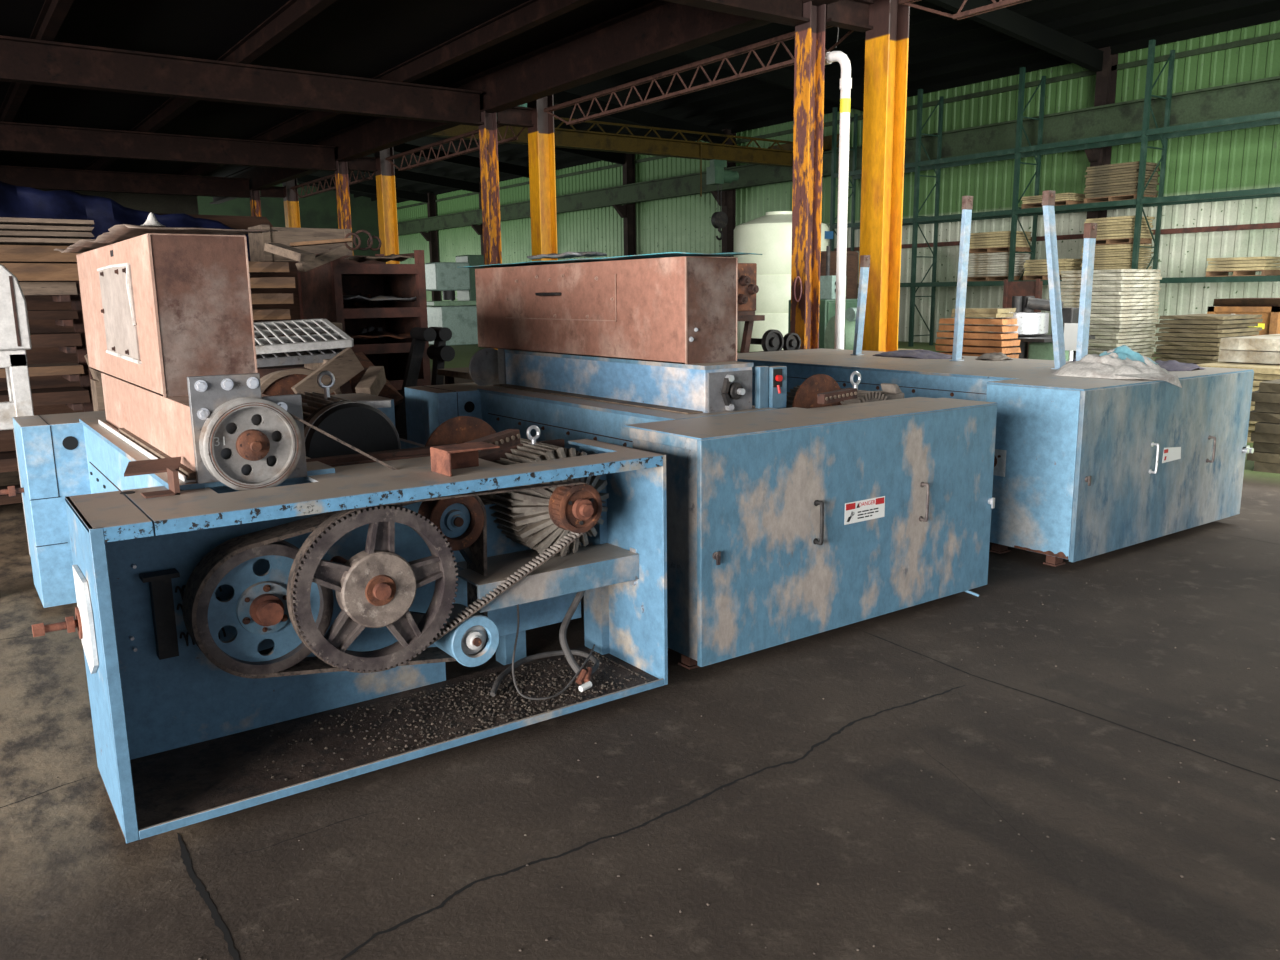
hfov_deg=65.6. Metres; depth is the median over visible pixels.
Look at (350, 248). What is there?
ring
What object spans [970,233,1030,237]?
bundle
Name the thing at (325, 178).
truss
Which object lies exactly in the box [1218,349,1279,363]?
board
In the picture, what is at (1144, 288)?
sheet
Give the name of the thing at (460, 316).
machine
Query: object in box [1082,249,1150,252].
bundle
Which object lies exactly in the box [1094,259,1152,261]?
bundle
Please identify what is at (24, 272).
board
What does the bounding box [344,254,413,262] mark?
sheet
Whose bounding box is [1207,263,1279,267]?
bundle
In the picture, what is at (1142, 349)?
sheet
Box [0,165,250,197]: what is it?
steel beam
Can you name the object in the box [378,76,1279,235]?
beam
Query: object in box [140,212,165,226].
rag
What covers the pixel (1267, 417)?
board
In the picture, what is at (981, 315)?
board
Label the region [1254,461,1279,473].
board
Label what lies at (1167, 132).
rack
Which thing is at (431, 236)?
wall column
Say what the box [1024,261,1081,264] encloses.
bundle
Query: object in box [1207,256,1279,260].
bundle
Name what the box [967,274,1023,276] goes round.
bundle
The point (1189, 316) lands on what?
sheet
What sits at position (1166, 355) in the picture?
sheet
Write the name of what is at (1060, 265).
bundle
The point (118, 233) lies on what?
sheet
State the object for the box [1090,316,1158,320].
sheet
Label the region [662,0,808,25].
steel beam
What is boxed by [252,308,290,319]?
plank
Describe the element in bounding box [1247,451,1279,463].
board
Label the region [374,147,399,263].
column
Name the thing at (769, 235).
tank
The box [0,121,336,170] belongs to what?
steel beam
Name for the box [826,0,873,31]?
tie beam
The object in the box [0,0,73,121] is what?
joist
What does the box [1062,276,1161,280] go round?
sheet
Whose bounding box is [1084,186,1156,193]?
bundle
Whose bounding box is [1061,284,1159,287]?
sheet
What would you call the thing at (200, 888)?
crack
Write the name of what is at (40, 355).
pile
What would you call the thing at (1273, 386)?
board
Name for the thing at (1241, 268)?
bundle
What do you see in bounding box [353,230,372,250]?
ring
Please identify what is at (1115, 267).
bundle
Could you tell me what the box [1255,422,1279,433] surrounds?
board
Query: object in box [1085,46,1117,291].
wall column
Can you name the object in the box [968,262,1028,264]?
bundle
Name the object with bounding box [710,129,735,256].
wall column
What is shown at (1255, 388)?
fibreboard
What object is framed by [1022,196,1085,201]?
bundle
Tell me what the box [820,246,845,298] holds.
control box
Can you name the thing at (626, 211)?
wall column
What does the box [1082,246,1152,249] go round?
bundle
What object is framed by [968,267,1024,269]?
bundle
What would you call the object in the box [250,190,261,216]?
column
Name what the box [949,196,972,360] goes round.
post
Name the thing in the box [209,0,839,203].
girder
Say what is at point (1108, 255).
bundle
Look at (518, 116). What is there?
tie beam
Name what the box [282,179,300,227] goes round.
column
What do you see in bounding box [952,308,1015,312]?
board
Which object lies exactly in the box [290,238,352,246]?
plank
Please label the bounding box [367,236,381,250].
ring
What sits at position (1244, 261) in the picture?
bundle
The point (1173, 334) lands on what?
sheet
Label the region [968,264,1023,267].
bundle
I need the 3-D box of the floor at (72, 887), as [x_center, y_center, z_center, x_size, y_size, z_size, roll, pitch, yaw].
[-10.817,-2.793,24.732,39.200,0.200,71.000,-8,13,-35]
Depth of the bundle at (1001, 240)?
25.82 m
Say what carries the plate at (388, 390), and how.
on the support
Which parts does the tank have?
manhole lid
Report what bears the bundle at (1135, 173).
on the bundle at (1134, 176)
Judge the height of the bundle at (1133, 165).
0.054 m
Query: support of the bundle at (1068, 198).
on the pallet at (1065, 202)
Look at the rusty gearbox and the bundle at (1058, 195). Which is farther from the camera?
the bundle at (1058, 195)
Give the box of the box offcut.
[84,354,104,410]
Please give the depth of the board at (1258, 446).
8.60 m
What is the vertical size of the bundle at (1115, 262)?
0.049 m
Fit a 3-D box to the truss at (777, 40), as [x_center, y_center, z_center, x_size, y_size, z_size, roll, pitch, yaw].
[0.497,-5.437,13.578,0.090,0.345,7.040,-8,13,-35]
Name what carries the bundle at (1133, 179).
on the bundle at (1127, 182)
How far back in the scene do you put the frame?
9.76 m
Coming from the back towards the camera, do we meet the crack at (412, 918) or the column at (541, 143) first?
the column at (541, 143)
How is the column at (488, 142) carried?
on the floor at (72, 887)
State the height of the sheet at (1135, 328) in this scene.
0.055 m
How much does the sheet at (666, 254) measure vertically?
0.018 m
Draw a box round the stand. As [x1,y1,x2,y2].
[395,327,454,439]
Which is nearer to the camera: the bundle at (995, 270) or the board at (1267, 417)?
the board at (1267, 417)
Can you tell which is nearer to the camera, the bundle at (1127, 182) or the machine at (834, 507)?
the machine at (834, 507)
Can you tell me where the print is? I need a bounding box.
[847,503,877,521]
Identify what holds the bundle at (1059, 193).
on the bundle at (1058, 195)
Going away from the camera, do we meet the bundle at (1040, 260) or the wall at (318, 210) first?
the bundle at (1040, 260)
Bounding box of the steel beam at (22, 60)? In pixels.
[0,35,483,125]
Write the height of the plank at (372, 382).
0.228 m
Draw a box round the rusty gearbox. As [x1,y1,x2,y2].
[738,263,764,352]
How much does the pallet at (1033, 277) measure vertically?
0.118 m
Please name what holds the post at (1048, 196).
on the machine at (1084, 468)
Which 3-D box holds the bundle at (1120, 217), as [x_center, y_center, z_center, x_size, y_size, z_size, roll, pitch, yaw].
[11.382,-6.188,23.544,0.939,0.055,1.183,-8,13,-35]
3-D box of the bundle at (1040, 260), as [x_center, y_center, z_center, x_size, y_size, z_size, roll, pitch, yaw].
[10.468,-5.523,24.983,0.942,0.057,1.136,-8,13,-35]
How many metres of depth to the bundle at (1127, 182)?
23.09 m
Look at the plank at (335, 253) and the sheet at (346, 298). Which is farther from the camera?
the sheet at (346, 298)
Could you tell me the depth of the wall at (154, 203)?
30.22 m
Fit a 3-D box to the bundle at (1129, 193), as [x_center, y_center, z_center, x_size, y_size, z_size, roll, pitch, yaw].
[11.374,-6.712,23.463,0.935,0.053,1.283,-8,13,-35]
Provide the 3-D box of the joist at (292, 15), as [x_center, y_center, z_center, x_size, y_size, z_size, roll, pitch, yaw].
[-3.967,-5.587,11.724,0.140,0.258,42.800,-8,13,-35]
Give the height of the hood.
0.540 m
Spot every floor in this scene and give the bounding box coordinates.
[0,341,1279,959]
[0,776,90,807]
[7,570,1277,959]
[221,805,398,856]
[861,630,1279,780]
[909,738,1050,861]
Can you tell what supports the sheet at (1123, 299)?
on the sheet at (1092, 303)
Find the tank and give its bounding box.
[734,211,832,351]
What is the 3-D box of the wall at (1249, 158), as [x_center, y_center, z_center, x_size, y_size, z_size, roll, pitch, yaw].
[4.958,-9.845,34.907,0.185,9.500,71.000,-8,13,-35]
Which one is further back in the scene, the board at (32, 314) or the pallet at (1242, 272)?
the pallet at (1242, 272)
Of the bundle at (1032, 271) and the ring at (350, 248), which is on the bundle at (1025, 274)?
the bundle at (1032, 271)
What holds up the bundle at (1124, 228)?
on the bundle at (1120, 231)
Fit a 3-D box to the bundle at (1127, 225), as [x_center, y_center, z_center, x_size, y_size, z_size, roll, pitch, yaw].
[11.384,-6.009,23.614,0.939,0.055,1.183,-8,13,-35]
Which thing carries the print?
attached to the machine at (834, 507)
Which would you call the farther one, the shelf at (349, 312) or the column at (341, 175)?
the column at (341, 175)
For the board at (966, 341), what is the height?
0.067 m
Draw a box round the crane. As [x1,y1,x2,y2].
[428,103,838,239]
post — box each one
[850,255,869,354]
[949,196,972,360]
[1042,190,1065,368]
[1076,223,1096,360]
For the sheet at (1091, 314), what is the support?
on the sheet at (1135, 317)
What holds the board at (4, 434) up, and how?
on the rack at (84, 380)
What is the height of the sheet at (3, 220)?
0.033 m
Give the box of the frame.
[248,224,352,261]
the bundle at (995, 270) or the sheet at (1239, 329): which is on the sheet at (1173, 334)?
the sheet at (1239, 329)
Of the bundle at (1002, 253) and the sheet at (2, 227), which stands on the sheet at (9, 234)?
the sheet at (2, 227)
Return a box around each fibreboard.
[1197,362,1279,374]
[1247,436,1252,442]
[1248,424,1254,429]
[1252,386,1258,391]
[1253,373,1279,379]
[1253,379,1270,385]
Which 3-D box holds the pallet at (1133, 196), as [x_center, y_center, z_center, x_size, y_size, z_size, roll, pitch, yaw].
[11.351,-6.624,23.483,0.900,0.118,1.300,-8,13,-35]
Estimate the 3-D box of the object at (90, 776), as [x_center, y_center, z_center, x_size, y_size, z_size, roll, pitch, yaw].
[-3.999,1.327,1.863,5.299,0.001,0.073,-8,13,-35]
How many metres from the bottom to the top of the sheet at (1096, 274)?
0.055 m
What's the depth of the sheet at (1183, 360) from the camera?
13.93 m
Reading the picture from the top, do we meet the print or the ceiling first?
the ceiling
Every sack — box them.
[873,350,963,358]
[976,352,1012,360]
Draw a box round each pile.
[0,213,272,451]
[249,262,300,337]
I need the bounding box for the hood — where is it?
[0,264,31,350]
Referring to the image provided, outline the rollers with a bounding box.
[739,329,801,352]
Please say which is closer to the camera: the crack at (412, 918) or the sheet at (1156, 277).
the crack at (412, 918)
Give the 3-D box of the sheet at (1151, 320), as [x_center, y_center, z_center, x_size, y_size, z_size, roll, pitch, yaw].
[8.585,-2.900,18.163,1.320,0.056,1.169,-8,13,-35]
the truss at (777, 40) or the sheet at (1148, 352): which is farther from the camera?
the sheet at (1148, 352)
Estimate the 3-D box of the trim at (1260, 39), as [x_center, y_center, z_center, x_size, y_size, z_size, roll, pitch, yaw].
[4.818,-12.001,34.420,0.080,0.120,70.800,-8,13,-35]
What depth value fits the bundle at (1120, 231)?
23.18 m
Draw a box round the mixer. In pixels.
[970,296,1094,360]
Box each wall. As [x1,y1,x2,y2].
[38,189,198,214]
[197,183,379,255]
[396,20,1279,351]
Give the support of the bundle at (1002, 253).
on the bundle at (988, 256)
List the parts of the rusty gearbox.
knob, knob, knob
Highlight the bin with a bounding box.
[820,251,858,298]
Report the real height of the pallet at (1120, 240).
0.118 m
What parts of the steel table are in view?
leg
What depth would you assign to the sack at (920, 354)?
8.18 m
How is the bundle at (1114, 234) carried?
on the bundle at (1132, 236)
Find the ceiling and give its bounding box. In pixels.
[0,0,654,176]
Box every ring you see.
[345,233,360,249]
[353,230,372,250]
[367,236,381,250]
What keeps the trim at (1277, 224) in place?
attached to the wall at (1249, 158)
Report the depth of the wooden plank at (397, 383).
9.42 m
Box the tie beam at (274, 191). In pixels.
[260,186,284,197]
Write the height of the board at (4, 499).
0.070 m
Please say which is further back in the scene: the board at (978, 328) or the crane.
the crane
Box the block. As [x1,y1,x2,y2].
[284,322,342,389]
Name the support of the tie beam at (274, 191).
attached to the column at (291, 200)
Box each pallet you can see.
[967,276,1023,281]
[969,247,1030,253]
[1021,200,1083,208]
[1023,275,1079,279]
[1084,194,1156,202]
[1095,238,1151,245]
[1205,270,1279,276]
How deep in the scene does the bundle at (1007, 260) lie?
25.92 m
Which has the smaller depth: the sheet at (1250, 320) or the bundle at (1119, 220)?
the sheet at (1250, 320)
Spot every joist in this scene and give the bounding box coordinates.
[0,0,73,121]
[82,0,336,170]
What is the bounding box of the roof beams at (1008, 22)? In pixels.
[297,0,1103,202]
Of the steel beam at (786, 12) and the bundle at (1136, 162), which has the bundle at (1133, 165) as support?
the bundle at (1136, 162)
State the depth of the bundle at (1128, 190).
23.09 m
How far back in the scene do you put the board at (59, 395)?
7.48 m
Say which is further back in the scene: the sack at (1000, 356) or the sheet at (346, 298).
the sheet at (346, 298)
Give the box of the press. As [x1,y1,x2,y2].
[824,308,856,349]
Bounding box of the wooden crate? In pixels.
[1207,306,1279,335]
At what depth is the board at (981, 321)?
11.65 m
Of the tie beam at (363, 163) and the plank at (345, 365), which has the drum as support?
the plank at (345, 365)
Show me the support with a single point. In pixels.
(262, 371)
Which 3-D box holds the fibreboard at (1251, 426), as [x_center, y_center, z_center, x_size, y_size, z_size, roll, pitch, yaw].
[7.142,-0.675,10.889,2.120,0.057,1.271,-8,13,-34]
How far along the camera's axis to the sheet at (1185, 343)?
13.91 m
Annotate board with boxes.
[0,245,79,263]
[0,263,78,281]
[0,362,83,377]
[0,386,90,405]
[0,429,13,439]
[0,451,18,472]
[0,484,22,504]
[19,282,77,294]
[27,310,78,319]
[30,332,81,347]
[935,345,1020,353]
[936,338,1020,346]
[937,331,1017,338]
[938,351,1018,357]
[939,318,1016,324]
[939,325,1018,331]
[951,313,1013,317]
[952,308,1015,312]
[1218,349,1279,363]
[1219,334,1279,350]
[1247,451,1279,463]
[1249,410,1279,423]
[1251,391,1279,402]
[1251,431,1279,443]
[1253,442,1279,453]
[1254,402,1279,412]
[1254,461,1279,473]
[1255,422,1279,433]
[1258,379,1279,392]
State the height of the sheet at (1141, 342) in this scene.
0.056 m
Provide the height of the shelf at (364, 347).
0.090 m
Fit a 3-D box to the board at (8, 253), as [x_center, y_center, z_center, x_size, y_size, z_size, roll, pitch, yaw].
[-5.421,-1.552,6.804,2.721,0.117,0.820,-8,13,-35]
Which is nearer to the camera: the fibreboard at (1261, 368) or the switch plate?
the switch plate
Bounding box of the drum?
[260,368,341,395]
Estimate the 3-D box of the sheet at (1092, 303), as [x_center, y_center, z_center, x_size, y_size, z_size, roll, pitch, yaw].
[8.571,-3.218,18.127,1.321,0.056,1.173,-8,13,-35]
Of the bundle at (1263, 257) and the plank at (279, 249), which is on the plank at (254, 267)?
the plank at (279, 249)
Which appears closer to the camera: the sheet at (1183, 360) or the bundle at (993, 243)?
the sheet at (1183, 360)
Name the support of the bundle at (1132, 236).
on the pallet at (1120, 240)
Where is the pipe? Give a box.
[825,51,851,349]
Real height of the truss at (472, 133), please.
0.345 m
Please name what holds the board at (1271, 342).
on the board at (1244, 356)
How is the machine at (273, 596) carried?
on the floor at (72, 887)
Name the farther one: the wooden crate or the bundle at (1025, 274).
the bundle at (1025, 274)
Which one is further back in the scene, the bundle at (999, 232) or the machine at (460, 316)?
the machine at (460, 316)
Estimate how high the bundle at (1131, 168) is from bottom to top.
0.053 m
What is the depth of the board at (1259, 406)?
8.55 m
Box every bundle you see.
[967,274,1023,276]
[968,257,1030,260]
[968,259,1025,262]
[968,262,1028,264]
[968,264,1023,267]
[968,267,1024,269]
[968,269,1029,271]
[968,271,1022,274]
[969,244,1029,248]
[969,252,1030,255]
[969,255,1030,257]
[970,231,1031,235]
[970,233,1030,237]
[970,236,1030,240]
[970,239,1030,243]
[970,242,1030,245]
[1021,195,1084,200]
[1022,193,1084,198]
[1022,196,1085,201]
[1023,198,1083,203]
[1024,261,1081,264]
[1024,264,1080,267]
[1024,269,1067,272]
[1024,272,1060,275]
[1025,259,1081,261]
[1025,267,1081,269]
[1081,254,1151,257]
[1081,261,1151,264]
[1081,264,1147,266]
[1082,244,1151,247]
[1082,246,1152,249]
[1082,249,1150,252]
[1082,256,1151,259]
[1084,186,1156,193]
[1084,218,1151,223]
[1085,170,1157,177]
[1085,178,1157,185]
[1085,183,1156,190]
[1085,189,1157,195]
[1085,192,1157,198]
[1086,164,1158,171]
[1086,172,1159,179]
[1086,175,1157,182]
[1086,181,1158,187]
[1086,216,1154,220]
[1087,161,1159,169]
[1087,167,1159,174]
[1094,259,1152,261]
[1094,266,1151,268]
[1095,251,1153,254]
[1096,235,1151,239]
[1097,221,1151,225]
[1097,224,1153,228]
[1097,227,1148,231]
[1097,230,1153,234]
[1097,232,1152,236]
[1206,267,1279,270]
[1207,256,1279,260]
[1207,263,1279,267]
[1208,260,1279,264]
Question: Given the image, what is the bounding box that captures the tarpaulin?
[0,181,249,260]
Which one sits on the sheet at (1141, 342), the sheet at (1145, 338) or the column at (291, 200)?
the sheet at (1145, 338)
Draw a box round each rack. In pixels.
[52,283,93,411]
[296,249,430,417]
[830,39,1279,346]
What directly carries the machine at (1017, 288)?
on the floor at (72, 887)
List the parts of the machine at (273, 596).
tension rod, tension rod, plate, access panel, tensioner plate, panel, deck plate, plate, plate, idler arm, idler arm, leg, motor, post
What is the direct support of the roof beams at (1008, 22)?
on the wall column
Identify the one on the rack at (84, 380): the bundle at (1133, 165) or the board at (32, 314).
the board at (32, 314)
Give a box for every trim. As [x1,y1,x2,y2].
[397,33,1279,209]
[717,222,1279,256]
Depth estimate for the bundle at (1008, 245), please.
25.88 m
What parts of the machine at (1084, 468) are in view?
square plate, handle, door, handle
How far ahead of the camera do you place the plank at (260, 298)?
7.77 m
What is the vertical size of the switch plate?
0.090 m
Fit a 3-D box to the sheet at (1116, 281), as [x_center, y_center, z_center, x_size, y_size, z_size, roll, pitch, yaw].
[8.537,-3.594,18.053,1.321,0.056,1.173,-8,13,-35]
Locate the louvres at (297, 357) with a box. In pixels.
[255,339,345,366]
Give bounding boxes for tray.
[1213,298,1279,305]
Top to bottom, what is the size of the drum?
1.148 m
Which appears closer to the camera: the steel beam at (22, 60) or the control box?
the steel beam at (22, 60)
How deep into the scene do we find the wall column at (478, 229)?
52.08 m
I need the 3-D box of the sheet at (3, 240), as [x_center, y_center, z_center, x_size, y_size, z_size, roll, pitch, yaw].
[-5.361,-1.644,6.806,2.818,0.033,0.870,-8,13,-34]
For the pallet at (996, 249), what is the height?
0.118 m
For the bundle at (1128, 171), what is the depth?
23.07 m
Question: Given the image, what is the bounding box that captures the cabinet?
[788,299,857,348]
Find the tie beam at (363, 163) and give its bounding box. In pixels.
[348,157,377,171]
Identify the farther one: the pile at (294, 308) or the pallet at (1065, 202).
the pallet at (1065, 202)
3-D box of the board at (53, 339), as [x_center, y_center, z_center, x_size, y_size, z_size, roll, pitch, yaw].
[-5.362,-0.944,6.938,2.519,0.098,0.501,-8,13,-35]
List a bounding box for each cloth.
[1052,345,1181,387]
[1154,360,1204,370]
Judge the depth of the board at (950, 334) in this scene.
11.66 m
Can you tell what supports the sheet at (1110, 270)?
on the sheet at (1096, 274)
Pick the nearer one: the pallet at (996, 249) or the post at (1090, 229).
the post at (1090, 229)
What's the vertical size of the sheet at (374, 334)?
0.084 m
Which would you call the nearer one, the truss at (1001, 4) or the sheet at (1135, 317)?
the truss at (1001, 4)
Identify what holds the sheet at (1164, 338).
on the sheet at (1185, 343)
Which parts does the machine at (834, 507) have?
panel handle, access panel, deck plate, panel, plate, handle, motor frame, door, handle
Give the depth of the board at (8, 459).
7.34 m
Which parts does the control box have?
rod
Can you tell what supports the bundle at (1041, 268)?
on the bundle at (1032, 271)
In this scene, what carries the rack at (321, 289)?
on the floor at (72, 887)
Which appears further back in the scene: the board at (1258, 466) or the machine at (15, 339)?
the board at (1258, 466)
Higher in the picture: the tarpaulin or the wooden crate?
the tarpaulin
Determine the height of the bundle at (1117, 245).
0.048 m
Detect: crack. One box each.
[177,833,239,959]
[341,685,964,959]
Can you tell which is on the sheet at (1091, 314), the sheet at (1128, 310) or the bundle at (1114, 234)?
the sheet at (1128, 310)
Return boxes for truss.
[290,170,374,197]
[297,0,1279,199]
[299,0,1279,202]
[385,125,525,170]
[544,25,852,124]
[899,0,1030,19]
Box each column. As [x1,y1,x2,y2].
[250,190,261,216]
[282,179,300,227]
[335,161,352,246]
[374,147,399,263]
[420,193,440,300]
[471,182,483,254]
[479,111,501,349]
[527,95,557,260]
[612,153,635,255]
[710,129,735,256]
[790,1,825,348]
[859,0,909,351]
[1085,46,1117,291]
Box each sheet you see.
[0,217,93,226]
[0,224,93,231]
[0,231,93,238]
[0,237,95,245]
[54,224,277,252]
[343,295,416,302]
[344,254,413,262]
[346,331,410,338]
[460,252,761,267]
[527,252,606,259]
[1060,280,1159,283]
[1061,269,1159,273]
[1061,273,1160,276]
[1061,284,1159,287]
[1061,287,1160,291]
[1061,291,1157,294]
[1061,295,1158,298]
[1061,298,1158,301]
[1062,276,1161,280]
[1063,302,1158,305]
[1063,305,1158,309]
[1088,337,1156,342]
[1088,341,1154,346]
[1088,344,1155,349]
[1088,348,1153,353]
[1088,351,1153,354]
[1089,323,1157,327]
[1089,327,1156,331]
[1089,330,1154,335]
[1089,334,1154,338]
[1090,313,1157,316]
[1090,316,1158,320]
[1090,319,1158,324]
[1091,309,1157,312]
[1152,353,1218,359]
[1155,323,1257,328]
[1155,331,1258,337]
[1155,341,1219,346]
[1155,357,1219,363]
[1156,345,1221,350]
[1156,349,1218,354]
[1158,336,1245,341]
[1159,314,1261,319]
[1159,318,1262,323]
[1159,327,1261,332]
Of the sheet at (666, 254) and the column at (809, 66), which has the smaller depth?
the sheet at (666, 254)
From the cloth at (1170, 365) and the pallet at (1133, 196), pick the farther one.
the pallet at (1133, 196)
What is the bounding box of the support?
[257,364,312,377]
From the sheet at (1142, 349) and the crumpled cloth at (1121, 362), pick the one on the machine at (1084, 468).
the crumpled cloth at (1121, 362)
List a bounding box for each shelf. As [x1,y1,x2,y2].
[341,264,417,275]
[344,307,420,318]
[350,342,411,353]
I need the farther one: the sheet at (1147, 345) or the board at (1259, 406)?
the sheet at (1147, 345)
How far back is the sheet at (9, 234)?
7.13 m
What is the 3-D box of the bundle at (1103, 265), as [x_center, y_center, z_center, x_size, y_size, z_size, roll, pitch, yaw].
[11.372,-5.134,23.753,0.935,0.049,1.235,-8,13,-35]
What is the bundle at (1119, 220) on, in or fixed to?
on the bundle at (1114, 223)
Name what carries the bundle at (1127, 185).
on the bundle at (1133, 187)
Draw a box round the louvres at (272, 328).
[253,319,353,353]
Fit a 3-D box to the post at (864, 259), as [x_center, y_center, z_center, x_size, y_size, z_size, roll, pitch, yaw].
[1.894,-1.494,8.510,0.090,0.842,0.131,-8,13,-35]
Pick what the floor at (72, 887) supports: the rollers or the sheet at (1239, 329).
the rollers
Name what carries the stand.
on the floor at (72, 887)
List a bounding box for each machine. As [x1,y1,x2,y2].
[0,233,667,842]
[0,264,33,556]
[404,256,996,669]
[425,255,483,345]
[737,348,1253,566]
[1003,279,1042,358]
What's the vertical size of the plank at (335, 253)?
0.233 m
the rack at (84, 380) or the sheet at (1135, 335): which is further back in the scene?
the sheet at (1135, 335)
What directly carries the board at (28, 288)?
on the rack at (84, 380)
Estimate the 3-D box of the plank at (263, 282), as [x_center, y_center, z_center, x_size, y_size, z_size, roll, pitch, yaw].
[-3.293,-1.546,7.804,0.971,0.084,0.622,-8,13,-35]
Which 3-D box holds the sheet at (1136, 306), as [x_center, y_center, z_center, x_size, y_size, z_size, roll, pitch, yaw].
[8.573,-3.154,18.134,1.321,0.055,1.171,-8,13,-35]
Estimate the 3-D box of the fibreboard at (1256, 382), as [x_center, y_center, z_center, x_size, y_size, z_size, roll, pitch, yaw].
[7.158,-1.116,10.768,2.120,0.058,1.273,-8,13,-35]
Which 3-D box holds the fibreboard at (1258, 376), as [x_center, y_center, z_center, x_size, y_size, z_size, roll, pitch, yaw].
[7.162,-1.186,10.791,2.112,0.058,1.272,-8,13,-35]
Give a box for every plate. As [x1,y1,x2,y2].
[349,352,403,405]
[773,369,781,386]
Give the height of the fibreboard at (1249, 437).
0.058 m
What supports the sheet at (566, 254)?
on the sheet at (666, 254)
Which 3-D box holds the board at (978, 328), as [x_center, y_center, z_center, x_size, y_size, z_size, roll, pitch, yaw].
[4.035,-1.817,11.874,0.330,0.066,0.910,-8,13,-35]
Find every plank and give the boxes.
[248,261,289,273]
[250,277,294,288]
[251,293,293,303]
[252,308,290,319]
[264,243,315,261]
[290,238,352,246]
[292,347,363,393]
[296,246,347,271]
[304,353,329,370]
[349,379,423,392]
[355,366,385,395]
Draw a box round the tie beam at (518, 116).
[497,106,533,127]
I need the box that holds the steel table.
[437,367,471,383]
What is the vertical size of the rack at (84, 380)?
1.730 m
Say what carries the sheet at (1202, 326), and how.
on the sheet at (1239, 329)
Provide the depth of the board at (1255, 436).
8.58 m
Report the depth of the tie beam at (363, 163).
21.90 m
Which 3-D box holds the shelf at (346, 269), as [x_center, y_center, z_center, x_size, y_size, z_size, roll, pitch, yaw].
[-2.683,-2.018,9.551,0.737,0.090,1.000,-8,13,-35]
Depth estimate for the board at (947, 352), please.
11.79 m
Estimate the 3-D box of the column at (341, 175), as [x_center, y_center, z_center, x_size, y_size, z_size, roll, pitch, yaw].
[-6.517,-4.749,22.133,0.352,4.500,0.352,-8,13,-35]
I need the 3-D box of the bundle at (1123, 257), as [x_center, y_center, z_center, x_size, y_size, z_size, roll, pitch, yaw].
[11.383,-5.297,23.710,0.935,0.049,1.235,-8,13,-35]
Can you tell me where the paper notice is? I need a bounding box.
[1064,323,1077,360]
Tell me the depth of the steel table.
8.50 m
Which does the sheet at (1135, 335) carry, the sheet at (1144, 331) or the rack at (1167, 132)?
the sheet at (1144, 331)
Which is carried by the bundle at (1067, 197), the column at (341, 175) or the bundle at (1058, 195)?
the bundle at (1058, 195)
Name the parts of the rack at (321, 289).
panel, panel, panel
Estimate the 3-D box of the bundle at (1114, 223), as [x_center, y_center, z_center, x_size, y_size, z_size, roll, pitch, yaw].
[11.338,-6.065,23.575,0.942,0.054,1.184,-8,13,-35]
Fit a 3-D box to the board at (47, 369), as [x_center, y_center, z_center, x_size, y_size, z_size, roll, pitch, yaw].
[-5.376,-0.726,6.993,2.519,0.070,0.501,-8,13,-35]
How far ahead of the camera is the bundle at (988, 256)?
25.90 m
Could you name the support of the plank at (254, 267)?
on the plank at (263, 282)
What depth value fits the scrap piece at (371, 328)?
10.08 m
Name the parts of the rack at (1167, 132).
upright frame, upright frame, upright frame, upright frame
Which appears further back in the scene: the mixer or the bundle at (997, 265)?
the bundle at (997, 265)
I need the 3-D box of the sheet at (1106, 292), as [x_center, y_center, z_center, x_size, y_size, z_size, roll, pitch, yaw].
[8.524,-3.404,18.079,1.321,0.056,1.173,-8,13,-34]

